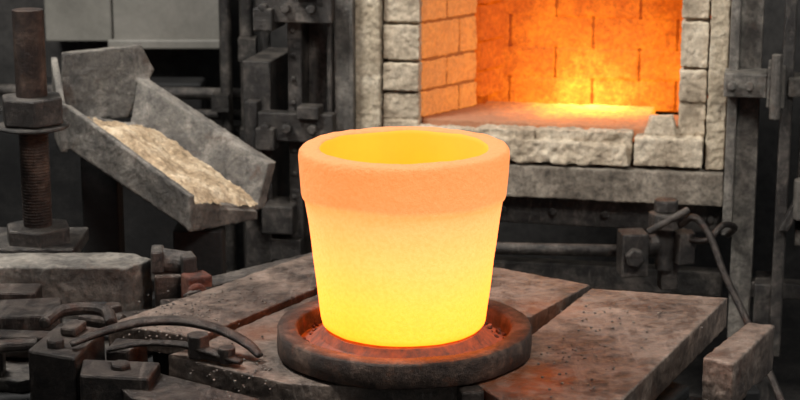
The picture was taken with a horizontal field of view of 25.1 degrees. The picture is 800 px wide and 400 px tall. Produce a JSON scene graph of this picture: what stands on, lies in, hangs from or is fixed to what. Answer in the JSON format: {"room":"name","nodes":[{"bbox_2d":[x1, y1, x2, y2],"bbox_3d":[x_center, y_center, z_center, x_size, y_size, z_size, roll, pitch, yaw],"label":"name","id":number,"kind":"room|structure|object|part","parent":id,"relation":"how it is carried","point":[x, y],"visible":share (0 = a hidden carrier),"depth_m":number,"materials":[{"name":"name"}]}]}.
{"room":"foundry workshop","nodes":[
{"label":"foundry workshop","id":0,"kind":"room"},
{"bbox_2d":[0,0,799,286],"bbox_3d":[0.000,-1.235,6.696,6.400,3.300,0.400,0,13,0],"label":"wall","id":1,"kind":"structure","parent":0,"point":[179,38],"depth_m":6.96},
{"bbox_3d":[-0.980,-1.127,6.670,0.680,1.100,0.300,0,13,0],"label":"trim panel","id":2,"kind":"part","parent":1,"relation":"part of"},
{"bbox_2d":[658,287,799,399],"bbox_3d":[0.000,1.357,3.150,6.400,0.100,8.500,0,13,0],"label":"floor","id":3,"kind":"structure","parent":0,"point":[786,367],"depth_m":6.29,"materials":[{"name":"black concrete"}]},
{"bbox_2d":[0,7,88,253],"bbox_3d":[-0.920,0.242,4.498,0.260,1.445,0.220,0,13,0],"label":"post","id":4,"kind":"object","parent":3,"relation":"on","point":[32,112],"visible":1,"depth_m":4.36,"materials":[{"name":"metal"}]},
{"bbox_2d":[0,77,205,258],"bbox_3d":[-1.060,0.097,6.237,0.680,0.920,1.090,0,13,0],"label":"machine housing","id":5,"kind":"object","parent":3,"relation":"on","point":[145,225],"visible":0.14,"depth_m":5.66,"materials":[{"name":"metal"}]},
{"bbox_2d":[0,0,270,269],"bbox_3d":[-1.026,-0.527,6.314,1.148,2.100,0.168,0,13,0],"label":"rack","id":6,"kind":"object","parent":3,"relation":"on","point":[221,98],"visible":0.29,"depth_m":6.30,"materials":[{"name":"metal"}]},
{"bbox_2d":[51,43,275,307],"bbox_3d":[-0.702,0.225,4.999,0.619,1.246,0.473,10,16,35],"label":"chute","id":7,"kind":"object","parent":3,"relation":"on","point":[174,157],"visible":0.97,"depth_m":4.95,"materials":[{"name":"grey metal"}]},
{"bbox_2d":[151,270,235,291],"bbox_3d":[-0.585,0.491,5.360,0.330,0.560,0.100,0,13,0],"label":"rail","id":8,"kind":"object","parent":3,"relation":"on","point":[227,271],"visible":0.02,"depth_m":5.27,"materials":[{"name":"metal"}]},
{"bbox_2d":[0,252,774,399],"bbox_3d":[-0.153,0.671,3.967,1.893,0.852,1.304,0,13,0],"label":"steel work table","id":9,"kind":"object","parent":3,"relation":"on","point":[588,344],"visible":0.59,"depth_m":3.79,"materials":[{"name":"brown metal"}]},
{"bbox_2d":[0,252,152,318],"bbox_3d":[-0.836,0.214,4.290,0.493,0.155,0.140,0,13,0],"label":"block","id":10,"kind":"object","parent":9,"relation":"on","point":[125,279],"depth_m":4.22,"materials":[{"name":"grey stone"}]},
{"bbox_3d":[-0.786,0.342,4.014,0.530,0.033,0.450,0,13,0],"label":"plate","id":11,"kind":"part","parent":9,"relation":"part of","materials":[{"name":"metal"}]},
{"bbox_2d":[28,302,160,399],"bbox_3d":[-0.622,0.342,3.720,0.282,0.163,0.398,0,13,0],"label":"block","id":12,"kind":"object","parent":9,"relation":"on","point":[58,370],"visible":0.91,"depth_m":3.63,"materials":[{"name":"metal"}]},
{"bbox_2d":[69,315,262,364],"bbox_3d":[-0.466,0.278,3.641,0.397,0.064,0.118,3,14,12],"label":"tongs","id":13,"kind":"object","parent":9,"relation":"on","point":[197,343],"visible":1,"depth_m":3.63,"materials":[{"name":"metal"}]},
{"bbox_2d":[151,245,211,307],"bbox_3d":[-0.515,0.206,4.228,0.128,0.176,0.176,-5,14,-19],"label":"clamp","id":14,"kind":"object","parent":9,"relation":"attached to","point":[171,268],"visible":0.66,"depth_m":4.22,"materials":[{"name":"metal"}]},
{"bbox_3d":[-0.459,0.395,3.532,0.417,0.053,0.147,10,17,37],"label":"plate","id":15,"kind":"part","parent":9,"relation":"part of","materials":[{"name":"metal"}]},
{"bbox_3d":[-0.323,0.232,4.087,0.221,0.053,0.741,9,16,34],"label":"plate","id":16,"kind":"part","parent":9,"relation":"part of","materials":[{"name":"metal"}]},
{"bbox_3d":[-0.328,0.187,4.343,0.545,0.043,0.084,-12,18,-42],"label":"plate","id":17,"kind":"part","parent":9,"relation":"part of","materials":[{"name":"metal"}]},
{"bbox_3d":[-0.092,0.320,3.739,0.612,0.058,0.586,6,15,24],"label":"plate","id":18,"kind":"part","parent":9,"relation":"part of","materials":[{"name":"metal"}]},
{"bbox_3d":[-0.155,0.712,3.891,1.790,0.812,1.140,0,13,0],"label":"frame","id":19,"kind":"part","parent":9,"relation":"part of","materials":[{"name":"metal"}]},
{"bbox_2d":[277,299,531,389],"bbox_3d":[0.009,0.277,3.664,0.520,0.054,0.520,0,13,0],"label":"round tray","id":20,"kind":"object","parent":9,"relation":"on","point":[503,343],"visible":0.67,"depth_m":3.50,"materials":[{"name":"metal"}]},
{"bbox_2d":[298,126,509,346],"bbox_3d":[0.008,0.070,3.627,0.422,0.371,0.421,0,13,0],"label":"crucible","id":21,"kind":"object","parent":20,"relation":"on","point":[403,221],"visible":1,"depth_m":3.48,"materials":[{"name":"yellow glowing hot orange-yellow ceramic"}]},
{"bbox_3d":[0.040,0.236,4.079,0.602,0.053,0.576,8,16,31],"label":"plate","id":22,"kind":"part","parent":9,"relation":"part of","materials":[{"name":"metal"}]},
{"bbox_3d":[0.404,0.334,3.707,0.304,0.073,0.915,6,15,24],"label":"plate","id":23,"kind":"part","parent":9,"relation":"part of","materials":[{"name":"metal"}]},
{"bbox_3d":[0.703,0.341,3.737,0.071,0.103,0.294,7,15,27],"label":"plate","id":24,"kind":"part","parent":9,"relation":"part of","materials":[{"name":"metal"}]},
{"bbox_2d":[243,0,799,399],"bbox_3d":[0.547,-0.232,5.722,2.014,1.800,0.774,3,14,12],"label":"furnace","id":25,"kind":"object","parent":3,"relation":"on","point":[603,110],"visible":0.8,"depth_m":5.56,"materials":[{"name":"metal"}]},
{"bbox_3d":[0.486,-0.209,5.623,1.378,1.800,0.553,0,13,0],"label":"steel frame","id":26,"kind":"part","parent":25,"relation":"part of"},
{"bbox_2d":[495,197,784,399],"bbox_3d":[0.431,0.468,4.848,1.162,0.828,0.992,0,13,0],"label":"gas valve assembly","id":27,"kind":"object","parent":25,"relation":"attached to","point":[672,245],"visible":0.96,"depth_m":5.04,"materials":[{"name":"metal"}]},
{"bbox_3d":[1.267,-0.124,5.312,0.440,1.780,0.247,5,14,22],"label":"open door","id":28,"kind":"part","parent":25,"relation":"part of","materials":[{"name":"metal"}]}
]}

